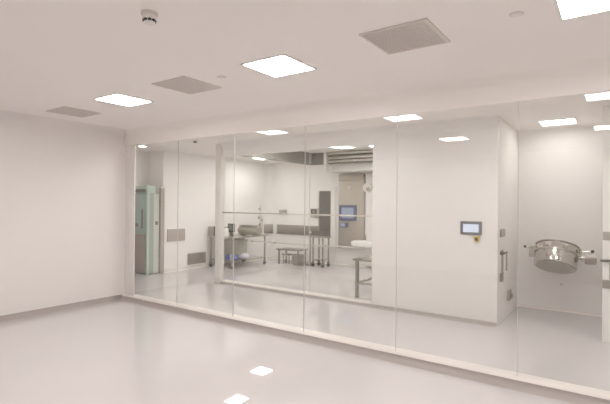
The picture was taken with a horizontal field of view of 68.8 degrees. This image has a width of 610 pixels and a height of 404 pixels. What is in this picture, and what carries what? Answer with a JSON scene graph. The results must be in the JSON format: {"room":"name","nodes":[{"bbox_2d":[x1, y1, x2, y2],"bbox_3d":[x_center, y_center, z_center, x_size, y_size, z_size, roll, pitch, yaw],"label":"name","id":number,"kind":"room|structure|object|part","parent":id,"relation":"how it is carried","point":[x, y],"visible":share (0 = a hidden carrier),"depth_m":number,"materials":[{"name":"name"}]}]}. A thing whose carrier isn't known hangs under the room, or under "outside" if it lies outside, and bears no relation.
{"room":"cleanroom viewing corridor","nodes":[
{"label":"cleanroom viewing corridor","id":0,"kind":"room"},
{"bbox_2d":[0,122,125,315],"bbox_3d":[-5.022,0.188,4.926,0.140,2.860,6.700,0,0,35],"label":"wall","id":1,"kind":"structure","parent":0,"point":[63,193],"depth_m":6.68,"materials":[{"name":"white paint"}]},
{"bbox_2d":[0,294,121,322],"bbox_3d":[-4.967,1.578,4.825,0.080,0.080,6.620,0,0,35],"label":"baseboard","id":2,"kind":"structure","parent":1,"relation":"attached to","point":[38,312],"depth_m":6.65,"materials":[{"name":"grey"}]},
{"bbox_2d":[0,110,125,138],"bbox_3d":[-4.913,-1.171,4.827,0.140,0.140,6.640,0,0,35],"label":"trim","id":3,"kind":"structure","parent":1,"relation":"attached to","point":[5,116],"depth_m":6.66,"materials":[{"name":"white paint"}]},
{"bbox_2d":[135,150,148,186],"bbox_3d":[-4.451,0.214,9.894,0.150,2.860,2.150,0,0,35],"label":"wall","id":4,"kind":"structure","parent":0,"point":[142,157],"depth_m":10.59,"materials":[{"name":"white paint"}]},
{"bbox_2d":[149,151,167,269],"bbox_3d":[-3.568,0.225,10.673,0.700,2.860,0.140,0,0,35],"label":"wall","id":5,"kind":"structure","parent":0,"point":[158,163],"depth_m":10.50,"materials":[{"name":"white paint"}]},
{"bbox_2d":[159,188,164,273],"bbox_3d":[-3.331,0.670,10.344,0.070,1.970,0.100,0,0,35],"label":"trim","id":6,"kind":"structure","parent":5,"relation":"attached to","point":[161,190],"depth_m":10.31,"materials":[{"name":"grey paint"}]},
{"bbox_2d":[167,156,263,269],"bbox_3d":[-2.239,0.242,12.080,0.140,2.860,3.690,0,0,35],"label":"wall","id":7,"kind":"structure","parent":0,"point":[194,202],"depth_m":11.48,"materials":[{"name":"white paint"}]},
{"bbox_2d":[167,229,184,241],"bbox_3d":[-3.096,0.794,10.715,0.030,0.290,0.520,0,0,35],"label":"plate","id":8,"kind":"object","parent":7,"relation":"attached to","point":[171,233],"visible":1,"depth_m":10.68,"materials":[{"name":"grey paint"}]},
{"bbox_2d":[187,252,205,264],"bbox_3d":[-2.728,1.417,11.245,0.030,0.275,0.580,0,0,35],"label":"air vent","id":9,"kind":"object","parent":7,"relation":"in","point":[200,257],"visible":1,"depth_m":11.23,"materials":[{"name":"grey metal"}]},
{"bbox_2d":[164,258,262,272],"bbox_3d":[-2.271,1.646,11.880,0.050,0.050,3.630,0,0,35],"label":"baseboard","id":10,"kind":"structure","parent":7,"relation":"attached to","point":[213,264],"depth_m":11.17,"materials":[{"name":"white"}]},
{"bbox_2d":[164,150,268,166],"bbox_3d":[-2.161,-1.128,11.954,0.120,0.120,3.830,0,0,35],"label":"trim","id":11,"kind":"structure","parent":7,"relation":"attached to","point":[166,152],"depth_m":11.50,"materials":[{"name":"white paint"}]},
{"bbox_2d":[264,224,272,232],"bbox_3d":[-1.100,0.804,13.413,0.280,0.275,0.028,1,0,-10],"label":"bumper plate","id":12,"kind":"object","parent":7,"relation":"attached to","point":[268,228],"visible":1,"depth_m":13.40,"materials":[{"name":"metal"}]},
{"bbox_2d":[215,144,224,283],"bbox_3d":[-1.749,0.234,9.140,0.160,2.860,0.120,0,0,35],"label":"column","id":13,"kind":"structure","parent":0,"point":[220,159],"depth_m":9.09,"materials":[{"name":"white paint"}]},
{"bbox_2d":[223,138,372,156],"bbox_3d":[-0.257,-1.118,8.174,3.380,0.380,0.130,0,0,35],"label":"wall","id":14,"kind":"structure","parent":0,"point":[362,142],"depth_m":7.96,"materials":[{"name":"white paint"}]},
{"bbox_2d":[244,151,312,164],"bbox_3d":[-0.697,-1.130,10.420,0.120,0.305,2.960,0,0,35],"label":"trim","id":15,"kind":"structure","parent":14,"relation":"attached to","point":[298,157],"depth_m":10.81,"materials":[{"name":"white paint"}]},
{"bbox_2d":[309,182,309,254],"bbox_3d":[0.079,0.340,7.881,0.005,2.532,0.012,0,0,35],"label":"trim","id":16,"kind":"structure","parent":14,"relation":"attached to","point":[309,182],"depth_m":7.88,"materials":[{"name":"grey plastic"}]},
{"bbox_2d":[251,240,340,247],"bbox_3d":[-0.226,0.769,8.137,1.994,0.026,0.064,0,0,35],"label":"guard rail","id":17,"kind":"object","parent":16,"relation":"attached to","point":[251,240],"visible":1,"depth_m":8.14,"materials":[{"name":"grey metal"}]},
{"bbox_2d":[217,114,498,150],"bbox_3d":[0.434,-1.105,7.513,5.270,0.160,0.160,0,0,35],"label":"trim","id":18,"kind":"structure","parent":14,"relation":"attached to","point":[483,121],"depth_m":7.09,"materials":[{"name":"white paint"}]},
{"bbox_2d":[0,0,609,162],"bbox_3d":[0.292,-1.247,4.847,13.900,0.100,13.050,0,0,35],"label":"ceiling","id":19,"kind":"structure","parent":0,"point":[54,54],"depth_m":3.62,"materials":[{"name":"white paint"}]},
{"bbox_2d":[46,106,101,117],"bbox_3d":[-3.128,-1.215,6.031,0.500,0.012,0.500,0,0,35],"label":"ceiling vent","id":20,"kind":"object","parent":19,"relation":"in","point":[64,110],"visible":1,"depth_m":6.01,"materials":[{"name":"white metal"}]},
{"bbox_2d":[49,108,97,116],"bbox_3d":[-3.128,-1.217,6.031,0.456,0.007,0.456,0,0,35],"label":"grille","id":21,"kind":"object","parent":20,"relation":"attached to","point":[76,112],"depth_m":6.03,"materials":[{"name":"grey metal"}]},
{"bbox_2d":[93,93,153,106],"bbox_3d":[-2.161,-1.211,5.303,0.486,0.010,0.486,0,0,35],"label":"recessed light","id":22,"kind":"object","parent":19,"relation":"in","point":[116,98],"visible":1,"depth_m":5.30,"materials":[{"name":"white plastic"}]},
{"bbox_2d":[141,9,157,25],"bbox_3d":[-1.001,-1.180,2.864,0.108,0.073,0.108,0,0,35],"label":"smoke detector","id":23,"kind":"object","parent":19,"relation":"attached to","point":[149,17],"visible":1,"depth_m":2.83,"materials":[{"name":"white plastic"}]},
{"bbox_2d":[152,76,221,93],"bbox_3d":[-1.223,-1.205,4.620,0.500,0.012,0.500,0,0,35],"label":"ceiling vent","id":24,"kind":"object","parent":19,"relation":"in","point":[183,84],"visible":1,"depth_m":4.60,"materials":[{"name":"white metal"}]},
{"bbox_2d":[240,53,316,77],"bbox_3d":[-0.229,-1.200,3.947,0.486,0.010,0.486,0,0,35],"label":"recessed light","id":25,"kind":"object","parent":19,"relation":"in","point":[280,65],"visible":1,"depth_m":3.92,"materials":[{"name":"white plastic"}]},
{"bbox_2d":[359,18,450,54],"bbox_3d":[0.734,-1.194,3.248,0.500,0.012,0.500,0,0,35],"label":"ceiling vent","id":26,"kind":"object","parent":19,"relation":"in","point":[421,33],"visible":1,"depth_m":3.22,"materials":[{"name":"white metal"}]},
{"bbox_2d":[509,11,523,16],"bbox_3d":[1.345,-1.192,2.831,0.088,0.009,0.088,0,0,35],"label":"sprinkler cover","id":27,"kind":"object","parent":19,"relation":"attached to","point":[516,13],"visible":1,"depth_m":2.82,"materials":[{"name":"white plastic"}]},
{"bbox_3d":[1.345,-1.192,2.831,0.068,0.009,0.068,0,0,35],"label":"plate","id":28,"kind":"part","parent":27,"relation":"part of","materials":[{"name":"white plastic"}]},
{"bbox_2d":[537,117,577,125],"bbox_3d":[3.667,-1.157,6.454,0.476,0.010,0.476,0,0,35],"label":"recessed light","id":29,"kind":"object","parent":19,"relation":"in","point":[564,121],"visible":1,"depth_m":6.46,"materials":[{"name":"white plastic"}]},
{"bbox_2d":[540,119,575,125],"bbox_3d":[3.667,-1.158,6.454,0.440,0.005,0.440,0,0,35],"label":"diffuser","id":30,"kind":"object","parent":29,"relation":"attached to","point":[553,122],"depth_m":6.47,"materials":[{"name":"white plastic"}]},
{"bbox_2d":[554,0,609,20],"bbox_3d":[1.728,-1.190,2.575,0.486,0.010,0.486,0,0,35],"label":"recessed light","id":31,"kind":"object","parent":19,"relation":"in","point":[566,9],"visible":1,"depth_m":2.72,"materials":[{"name":"white plastic"}]},
{"bbox_2d":[0,258,609,403],"bbox_3d":[0.267,1.723,4.834,13.900,0.120,13.050,0,0,35],"label":"floor","id":32,"kind":"structure","parent":0,"point":[117,352],"depth_m":4.98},
{"bbox_2d":[135,184,158,274],"bbox_3d":[-3.689,0.622,10.321,0.570,2.060,0.330,0,0,35],"label":"tall cabinet","id":33,"kind":"object","parent":32,"relation":"on","point":[146,197],"visible":0.83,"depth_m":10.19,"materials":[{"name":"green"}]},
{"bbox_3d":[-3.803,1.176,10.242,0.460,0.870,0.019,0,0,35],"label":"panel","id":34,"kind":"part","parent":33,"relation":"part of","materials":[{"name":"grey"}]},
{"bbox_3d":[-3.787,0.271,10.240,0.480,0.900,0.020,0,0,35],"label":"glass door","id":35,"kind":"part","parent":33,"relation":"part of","materials":[{"name":"grey"}]},
{"bbox_3d":[-3.723,0.386,10.163,0.015,0.430,0.030,0,0,35],"label":"door handle","id":36,"kind":"part","parent":33,"relation":"part of","materials":[{"name":"grey metal"}]},
{"bbox_3d":[-3.717,-0.283,10.319,0.520,0.150,0.220,0,0,35],"label":"crown","id":37,"kind":"part","parent":33,"relation":"part of","materials":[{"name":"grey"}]},
{"bbox_3d":[-3.427,0.724,10.245,0.008,1.820,0.150,0,0,35],"label":"panel","id":38,"kind":"part","parent":33,"relation":"part of","materials":[{"name":"grey metal"}]},
{"bbox_2d":[207,233,267,268],"bbox_3d":[-1.762,1.274,11.759,0.900,0.800,1.350,0,0,35],"label":"steel table","id":39,"kind":"object","parent":32,"relation":"on","point":[238,235],"visible":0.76,"depth_m":11.47,"materials":[{"name":"silver metal"}]},
{"bbox_3d":[-2.434,1.223,11.480,0.047,0.650,0.048,0,0,35],"label":"leg","id":40,"kind":"part","parent":39,"relation":"part of","materials":[{"name":"metal"}]},
{"bbox_2d":[208,226,214,235],"bbox_3d":[-2.351,0.743,11.420,0.300,0.250,0.090,0,0,35],"label":"monitor","id":41,"kind":"object","parent":39,"relation":"on","point":[211,229],"visible":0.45,"depth_m":11.40,"materials":[{"name":"metal"}]},
{"bbox_2d":[224,226,228,235],"bbox_3d":[-2.032,0.746,11.386,0.160,0.250,0.160,0,0,35],"label":"canister","id":42,"kind":"object","parent":39,"relation":"on","point":[226,230],"visible":0.72,"depth_m":11.33,"materials":[{"name":"white plastic"}]},
{"bbox_2d":[228,223,234,235],"bbox_3d":[-1.921,0.718,11.615,0.200,0.310,0.098,0,0,35],"label":"display","id":43,"kind":"object","parent":39,"relation":"on","point":[230,225],"visible":0.85,"depth_m":11.57,"materials":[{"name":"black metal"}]},
{"bbox_3d":[-1.795,1.226,11.032,0.047,0.650,0.048,0,0,35],"label":"leg","id":44,"kind":"part","parent":39,"relation":"part of","materials":[{"name":"metal"}]},
{"bbox_2d":[224,239,247,258],"bbox_3d":[-1.847,1.234,11.820,0.570,0.480,0.390,0,0,35],"label":"crate","id":45,"kind":"object","parent":39,"relation":"on","point":[240,245],"visible":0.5,"depth_m":11.68,"materials":[{"name":"grey plastic"}]},
{"bbox_2d":[211,255,263,261],"bbox_3d":[-1.763,1.484,11.758,0.800,0.020,1.250,0,0,35],"label":"shelf","id":46,"kind":"object","parent":39,"relation":"attached to","point":[250,257],"depth_m":11.51,"materials":[{"name":"silver metal"}]},
{"bbox_2d":[239,253,248,258],"bbox_3d":[-1.563,1.396,11.495,0.204,0.156,0.286,0,0,35],"label":"bag","id":47,"kind":"object","parent":39,"relation":"on","point":[243,255],"visible":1,"depth_m":11.41,"materials":[{"name":"white plastic"}]},
{"bbox_2d":[237,224,261,235],"bbox_3d":[-1.472,0.739,11.714,0.700,0.275,0.230,0,0,35],"label":"vessel","id":48,"kind":"object","parent":39,"relation":"on","point":[254,230],"visible":0.98,"depth_m":11.59,"materials":[{"name":"silver metal"}]},
{"bbox_2d":[258,206,264,234],"bbox_3d":[-1.186,0.490,11.968,0.175,0.780,0.160,0,0,35],"label":"stand","id":49,"kind":"object","parent":39,"relation":"on","point":[260,217],"visible":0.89,"depth_m":11.93,"materials":[{"name":"white metal"}]},
{"bbox_3d":[-1.089,1.236,12.039,0.047,0.650,0.048,0,0,35],"label":"leg","id":50,"kind":"part","parent":39,"relation":"part of","materials":[{"name":"metal"}]},
{"bbox_2d":[282,253,292,263],"bbox_3d":[-0.472,1.550,12.189,0.280,0.275,0.200,0,0,35],"label":"stool","id":51,"kind":"object","parent":32,"relation":"on","point":[283,254],"visible":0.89,"depth_m":12.18,"materials":[{"name":"grey paint"}]},
{"bbox_2d":[276,247,307,265],"bbox_3d":[-0.354,1.478,12.113,0.760,0.420,0.450,0,0,35],"label":"bench","id":52,"kind":"object","parent":32,"relation":"on","point":[286,249],"visible":0.84,"depth_m":12.04,"materials":[{"name":"silver metal"}]},
{"bbox_2d":[221,279,371,303],"bbox_3d":[-0.303,1.637,8.130,3.380,0.070,0.170,0,0,35],"label":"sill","id":53,"kind":"structure","parent":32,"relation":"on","point":[225,280],"depth_m":7.96,"materials":[{"name":"white"}]},
{"bbox_3d":[0.587,0.344,7.525,1.236,2.534,0.010,0,0,35],"label":"window","id":54,"kind":"structure","parent":53,"relation":"attached to","visible":0},
{"bbox_2d":[223,212,371,216],"bbox_3d":[-0.288,0.221,8.140,3.380,0.022,0.044,0,0,35],"label":"trim","id":55,"kind":"structure","parent":54,"relation":"attached to","point":[282,213],"depth_m":7.94,"materials":[{"name":"grey metal"}]},
{"bbox_2d":[292,254,303,264],"bbox_3d":[-0.177,1.551,11.982,0.336,0.275,0.336,0,0,35],"label":"tub","id":56,"kind":"object","parent":32,"relation":"on","point":[301,256],"visible":0.9,"depth_m":11.86,"materials":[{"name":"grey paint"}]},
{"bbox_2d":[306,231,311,265],"bbox_3d":[0.135,1.241,11.938,0.200,0.900,0.200,0,0,35],"label":"pole stand","id":57,"kind":"object","parent":32,"relation":"on","point":[309,263],"visible":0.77,"depth_m":11.91,"materials":[{"name":"metal"}]},
{"bbox_2d":[310,236,331,267],"bbox_3d":[0.414,1.293,11.692,0.420,0.800,0.400,0,0,35],"label":"trolley","id":58,"kind":"object","parent":32,"relation":"on","point":[322,259],"visible":0.97,"depth_m":11.64,"materials":[{"name":"silver metal"}]},
{"bbox_3d":[0.212,1.246,11.664,0.043,0.650,0.044,0,0,35],"label":"leg","id":59,"kind":"part","parent":58,"relation":"part of","materials":[{"name":"metal"}]},
{"bbox_3d":[0.372,1.248,11.893,0.043,0.650,0.044,0,0,35],"label":"leg","id":60,"kind":"part","parent":58,"relation":"part of","materials":[{"name":"metal"}]},
{"bbox_2d":[312,230,329,236],"bbox_3d":[0.418,0.828,11.694,0.380,0.130,0.320,0,0,35],"label":"tray","id":61,"kind":"object","parent":58,"relation":"on","point":[314,233],"visible":1,"depth_m":11.56,"materials":[{"name":"grey paint"}]},
{"bbox_3d":[0.457,1.247,11.492,0.043,0.650,0.044,0,0,35],"label":"leg","id":62,"kind":"part","parent":58,"relation":"part of","materials":[{"name":"metal"}]},
{"bbox_2d":[353,255,371,296],"bbox_3d":[1.528,1.346,7.917,1.080,0.680,0.860,0,0,35],"label":"side table","id":63,"kind":"object","parent":32,"relation":"on","point":[368,258],"visible":0.23,"depth_m":7.86,"materials":[{"name":"silver metal"}]},
{"bbox_3d":[0.923,1.346,7.890,0.066,0.630,0.068,0,0,35],"label":"leg","id":64,"kind":"part","parent":63,"relation":"part of","materials":[{"name":"metal"}]},
{"bbox_2d":[120,295,609,403],"bbox_3d":[1.402,1.638,4.335,11.070,0.065,0.105,0,0,35],"label":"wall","id":65,"kind":"structure","parent":32,"relation":"on","point":[538,390],"depth_m":4.63,"materials":[{"name":"grey paint"}]},
{"bbox_2d":[122,294,609,399],"bbox_3d":[1.469,1.632,4.431,11.070,0.078,0.172,0,0,35],"label":"trim","id":66,"kind":"structure","parent":65,"relation":"attached to","point":[579,389],"depth_m":4.68,"materials":[{"name":"white paint"}]},
{"bbox_2d":[273,162,372,264],"bbox_3d":[1.829,0.224,11.566,7.390,2.960,0.140,0,0,35],"label":"wall","id":67,"kind":"structure","parent":0,"point":[289,178],"depth_m":12.84,"materials":[{"name":"white paint"}]},
{"bbox_2d":[263,163,273,257],"bbox_3d":[-1.095,0.257,13.397,0.220,2.860,0.220,0,0,35],"label":"trim","id":68,"kind":"structure","parent":67,"relation":"attached to","point":[268,203],"depth_m":13.45,"materials":[{"name":"white paint"}]},
{"bbox_2d":[277,224,317,235],"bbox_3d":[-0.229,0.810,12.897,1.482,0.285,0.034,0,0,35],"label":"rail","id":69,"kind":"object","parent":67,"relation":"attached to","point":[281,229],"visible":0.78,"depth_m":12.91,"materials":[{"name":"metal"}]},
{"bbox_2d":[310,209,316,217],"bbox_3d":[0.245,0.310,12.526,0.215,0.250,0.044,0,0,35],"label":"switch box","id":70,"kind":"object","parent":67,"relation":"attached to","point":[313,211],"visible":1,"depth_m":12.51,"materials":[{"name":"grey plastic"}]},
{"bbox_2d":[273,256,371,267],"bbox_3d":[1.266,1.675,11.830,5.500,0.050,0.050,0,0,35],"label":"baseboard","id":71,"kind":"structure","parent":67,"relation":"attached to","point":[336,263],"depth_m":12.05,"materials":[{"name":"white"}]},
{"bbox_2d":[318,187,335,263],"bbox_3d":[0.604,0.647,12.305,0.540,2.100,0.050,0,0,35],"label":"door","id":72,"kind":"structure","parent":67,"relation":"in","point":[327,195],"depth_m":12.27,"materials":[{"name":"paint"}]},
{"bbox_3d":[0.555,0.322,12.328,0.350,1.250,0.017,0,0,35],"label":"vision panel","id":73,"kind":"part","parent":72,"relation":"part of","materials":[{"name":"clear glass"}]},
{"bbox_2d":[334,174,365,249],"bbox_3d":[1.217,0.255,11.835,1.000,1.970,0.121,0,0,35],"label":"machine","id":74,"kind":"object","parent":67,"relation":"attached to","point":[352,196],"visible":0.9,"depth_m":11.79,"materials":[{"name":"metal"}]},
{"bbox_3d":[1.215,1.210,11.840,1.000,0.060,0.100,0,0,35],"label":"sill","id":75,"kind":"part","parent":74,"relation":"part of","materials":[{"name":"white"}]},
{"bbox_3d":[1.248,-0.650,11.829,0.750,0.160,0.110,0,0,35],"label":"head panel","id":76,"kind":"part","parent":74,"relation":"part of","materials":[{"name":"metal"}]},
{"bbox_2d":[332,162,372,173],"bbox_3d":[2.722,-1.008,10.445,4.650,0.490,0.690,0,0,35],"label":"trim","id":77,"kind":"structure","parent":67,"relation":"attached to","point":[367,167],"depth_m":11.16,"materials":[{"name":"white metal"}]},
{"bbox_2d":[365,174,372,265],"bbox_3d":[1.767,0.458,11.437,0.440,2.370,0.133,0,0,35],"label":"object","id":78,"kind":"structure","parent":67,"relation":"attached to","point":[369,177],"depth_m":11.46,"materials":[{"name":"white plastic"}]},
{"bbox_2d":[351,235,371,247],"bbox_3d":[1.513,0.984,11.314,0.610,0.313,0.378,0,0,35],"label":"basin","id":79,"kind":"object","parent":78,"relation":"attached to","point":[355,243],"visible":0.84,"depth_m":11.18,"materials":[{"name":"ceramic"}]},
{"bbox_3d":[1.512,1.060,11.314,0.610,0.160,0.378,0,0,35],"label":"bowl","id":80,"kind":"part","parent":79,"relation":"part of","materials":[{"name":"white ceramic"}]},
{"bbox_2d":[363,183,371,191],"bbox_3d":[1.608,-0.368,11.447,0.240,0.240,0.077,0,0,35],"label":"pressure gauge","id":81,"kind":"object","parent":78,"relation":"attached to","point":[367,187],"visible":1,"depth_m":11.41,"materials":[{"name":"white plastic"}]},
{"bbox_2d":[303,146,372,152],"bbox_3d":[1.650,-1.317,9.367,5.170,0.100,4.090,0,0,35],"label":"ceiling","id":82,"kind":"structure","parent":0,"point":[364,147],"depth_m":10.76,"materials":[{"name":"white paint"}]},
{"bbox_2d":[324,152,331,171],"bbox_3d":[0.590,-1.022,11.385,0.080,0.490,0.300,0,0,35],"label":"trim","id":83,"kind":"structure","parent":82,"relation":"attached to","point":[327,167],"depth_m":11.27,"materials":[{"name":"white paint"}]},
{"bbox_2d":[327,149,372,155],"bbox_3d":[1.967,-1.205,10.280,3.360,0.100,0.090,0,0,35],"label":"trim","id":84,"kind":"structure","parent":82,"relation":"attached to","point":[366,150],"depth_m":10.83,"materials":[{"name":"metal"}]},
{"bbox_2d":[313,153,372,164],"bbox_3d":[2.266,-1.110,10.246,5.170,0.295,0.160,0,0,35],"label":"trim","id":85,"kind":"structure","parent":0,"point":[318,158],"depth_m":11.42,"materials":[{"name":"grey metal"}]},
{"bbox_2d":[125,71,609,145],"bbox_3d":[1.489,-1.059,4.439,11.070,0.260,0.080,0,0,35],"label":"wall header","id":86,"kind":"structure","parent":0,"point":[598,81],"depth_m":4.67,"materials":[{"name":"white paint"}]},
{"bbox_2d":[125,145,135,295],"bbox_3d":[-2.965,0.309,7.538,0.270,2.525,0.016,0,0,35],"label":"trim","id":87,"kind":"structure","parent":86,"relation":"attached to","point":[130,150],"depth_m":7.52,"materials":[{"name":"white paint"}]},
{"bbox_2d":[177,140,178,294],"bbox_3d":[-1.950,0.314,6.825,0.004,2.524,0.012,0,0,35],"label":"trim","id":88,"kind":"structure","parent":86,"relation":"attached to","point":[178,140],"depth_m":6.82,"materials":[{"name":"grey plastic"}]},
{"bbox_2d":[233,134,234,306],"bbox_3d":[-0.983,0.320,6.146,0.004,2.524,0.012,0,0,35],"label":"trim","id":89,"kind":"structure","parent":86,"relation":"attached to","point":[234,134],"depth_m":6.14,"materials":[{"name":"grey plastic"}]},
{"bbox_2d":[303,126,305,331],"bbox_3d":[-0.006,0.325,5.461,0.004,2.524,0.012,0,0,35],"label":"trim","id":90,"kind":"structure","parent":86,"relation":"attached to","point":[305,126],"depth_m":5.46,"materials":[{"name":"grey plastic"}]},
{"bbox_2d":[125,55,609,136],"bbox_3d":[1.438,-1.139,4.365,11.070,0.100,0.100,0,0,35],"label":"trim","id":91,"kind":"structure","parent":86,"relation":"attached to","point":[596,64],"depth_m":4.64,"materials":[{"name":"white paint"}]},
{"bbox_2d":[127,90,609,145],"bbox_3d":[1.488,-0.929,4.438,11.070,0.008,0.084,0,0,35],"label":"trim","id":92,"kind":"structure","parent":86,"relation":"attached to","point":[601,91],"depth_m":4.67,"materials":[{"name":"white paint"}]},
{"bbox_2d":[395,115,397,350],"bbox_3d":[0.981,0.330,4.769,0.004,2.524,0.012,0,0,35],"label":"trim","id":93,"kind":"structure","parent":86,"relation":"attached to","point":[397,115],"depth_m":4.77,"materials":[{"name":"grey plastic"}]},
{"bbox_2d":[517,103,518,373],"bbox_3d":[1.955,0.336,4.086,0.004,2.524,0.012,0,0,35],"label":"trim","id":94,"kind":"structure","parent":86,"relation":"attached to","point":[518,103],"depth_m":4.08,"materials":[{"name":"grey plastic"}]},
{"bbox_2d":[372,117,500,325],"bbox_3d":[1.889,0.194,6.656,1.890,2.980,0.130,0,0,35],"label":"wall panel","id":95,"kind":"object","parent":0,"point":[444,179],"visible":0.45,"depth_m":6.53,"materials":[{"name":"white paint"}]},
{"bbox_2d":[220,282,495,326],"bbox_3d":[0.432,1.653,7.541,5.260,0.045,0.070,0,0,35],"label":"baseboard","id":96,"kind":"structure","parent":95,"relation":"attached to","point":[447,317],"depth_m":7.02,"materials":[{"name":"grey paint"}]},
{"bbox_2d":[460,221,481,234],"bbox_3d":[2.329,0.366,6.248,0.290,0.190,0.030,0,0,35],"label":"control panel","id":97,"kind":"object","parent":95,"relation":"attached to","point":[466,227],"visible":1,"depth_m":6.24,"materials":[{"name":"grey plastic"}]},
{"bbox_2d":[499,118,517,323],"bbox_3d":[3.757,0.225,7.776,0.120,2.960,3.850,0,0,35],"label":"wall","id":98,"kind":"structure","parent":0,"point":[508,134],"depth_m":6.66,"materials":[{"name":"white paint"}]},
{"bbox_2d":[500,272,503,281],"bbox_3d":[2.765,1.050,6.240,0.029,0.140,0.190,0,0,35],"label":"plate","id":99,"kind":"object","parent":98,"relation":"attached to","point":[502,273],"visible":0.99,"depth_m":6.21,"materials":[{"name":"metal"}]},
{"bbox_2d":[500,229,504,236],"bbox_3d":[2.733,0.430,6.192,0.026,0.106,0.266,0,0,35],"label":"wall socket","id":100,"kind":"object","parent":98,"relation":"attached to","point":[502,231],"visible":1,"depth_m":6.18,"materials":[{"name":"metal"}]},
{"bbox_2d":[500,249,507,272],"bbox_3d":[2.783,0.830,6.237,0.078,0.320,0.202,0,0,35],"label":"handle","id":101,"kind":"object","parent":98,"relation":"attached to","point":[502,252],"visible":1,"depth_m":6.26,"materials":[{"name":"silver metal"}]},
{"bbox_2d":[507,289,512,300],"bbox_3d":[3.071,1.389,6.651,0.060,0.150,0.200,0,0,35],"label":"wall outlet","id":102,"kind":"object","parent":98,"relation":"attached to","point":[509,292],"visible":1,"depth_m":6.59,"materials":[{"name":"grey paint"}]},
{"bbox_2d":[518,130,602,313],"bbox_3d":[4.029,0.274,7.029,1.185,2.860,0.140,0,0,35],"label":"wall","id":103,"kind":"structure","parent":0,"point":[561,174],"depth_m":6.95,"materials":[{"name":"white paint"}]},
{"bbox_2d":[518,304,601,316],"bbox_3d":[3.968,1.688,6.953,1.185,0.030,0.030,0,0,35],"label":"baseboard","id":104,"kind":"structure","parent":103,"relation":"attached to","point":[522,305],"depth_m":6.94,"materials":[{"name":"white"}]},
{"bbox_2d":[524,239,596,273],"bbox_3d":[3.724,0.805,6.626,0.775,0.535,0.826,0,0,-3],"label":"basin","id":105,"kind":"object","parent":103,"relation":"attached to","point":[550,255],"visible":1,"depth_m":6.36,"materials":[{"name":"grey metal"}]},
{"bbox_3d":[3.650,0.957,6.505,0.499,0.221,0.449,0,0,35],"label":"plate","id":106,"kind":"part","parent":105,"relation":"part of","materials":[{"name":"grey metal"}]},
{"bbox_3d":[3.730,0.716,6.592,0.570,0.357,0.553,0,0,35],"label":"lid","id":107,"kind":"part","parent":105,"relation":"part of","materials":[{"name":"metal"}]},
{"bbox_3d":[3.957,0.805,6.367,0.090,0.100,0.098,0,0,35],"label":"valve arm","id":108,"kind":"part","parent":105,"relation":"part of","materials":[{"name":"silver metal"}]},
{"bbox_3d":[3.979,0.716,6.327,0.151,0.080,0.040,0,0,35],"label":"hand lever","id":109,"kind":"part","parent":105,"relation":"part of","materials":[{"name":"metal"}]},
{"bbox_2d":[519,124,602,135],"bbox_3d":[3.978,-1.117,6.945,1.185,0.080,0.080,0,0,35],"label":"trim","id":110,"kind":"structure","parent":103,"relation":"attached to","point":[597,127],"depth_m":6.94,"materials":[{"name":"white paint"}]},
{"bbox_2d":[602,105,609,342],"bbox_3d":[5.411,0.274,4.184,4.345,2.860,0.130,0,0,35],"label":"wall","id":111,"kind":"structure","parent":0,"point":[606,108],"depth_m":5.36,"materials":[{"name":"white paint"}]},
{"bbox_2d":[600,259,609,278],"bbox_3d":[3.634,0.803,5.312,0.186,0.240,0.055,0,0,35],"label":"handle","id":112,"kind":"object","parent":111,"relation":"attached to","point":[601,260],"visible":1,"depth_m":5.32,"materials":[{"name":"grey metal"}]},
{"bbox_2d":[602,280,609,288],"bbox_3d":[3.650,0.988,5.318,0.163,0.120,0.025,0,0,35],"label":"plate","id":113,"kind":"object","parent":111,"relation":"attached to","point":[605,283],"visible":1,"depth_m":5.34,"materials":[{"name":"metal"}]},
{"bbox_2d":[603,232,609,239],"bbox_3d":[3.658,0.408,5.324,0.163,0.100,0.015,0,0,35],"label":"wall plate","id":114,"kind":"object","parent":111,"relation":"attached to","point":[606,235],"visible":1,"depth_m":5.34,"materials":[{"name":"grey paint"}]},
{"bbox_3d":[2.807,0.219,8.443,0.100,2.960,3.850,0,0,35],"label":"wall","id":115,"kind":"structure","parent":0,"visible":0},
{"bbox_2d":[328,158,372,162],"bbox_3d":[1.968,-1.005,10.284,3.360,0.080,0.070,0,0,35],"label":"trim","id":116,"kind":"structure","parent":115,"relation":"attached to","point":[362,159],"depth_m":10.85,"materials":[{"name":"metal"}]},
{"bbox_2d":[328,154,372,159],"bbox_3d":[1.974,-1.095,10.292,3.360,0.110,0.100,0,0,35],"label":"trim","id":117,"kind":"structure","parent":115,"relation":"attached to","point":[358,156],"depth_m":10.85,"materials":[{"name":"metal"}]}
]}

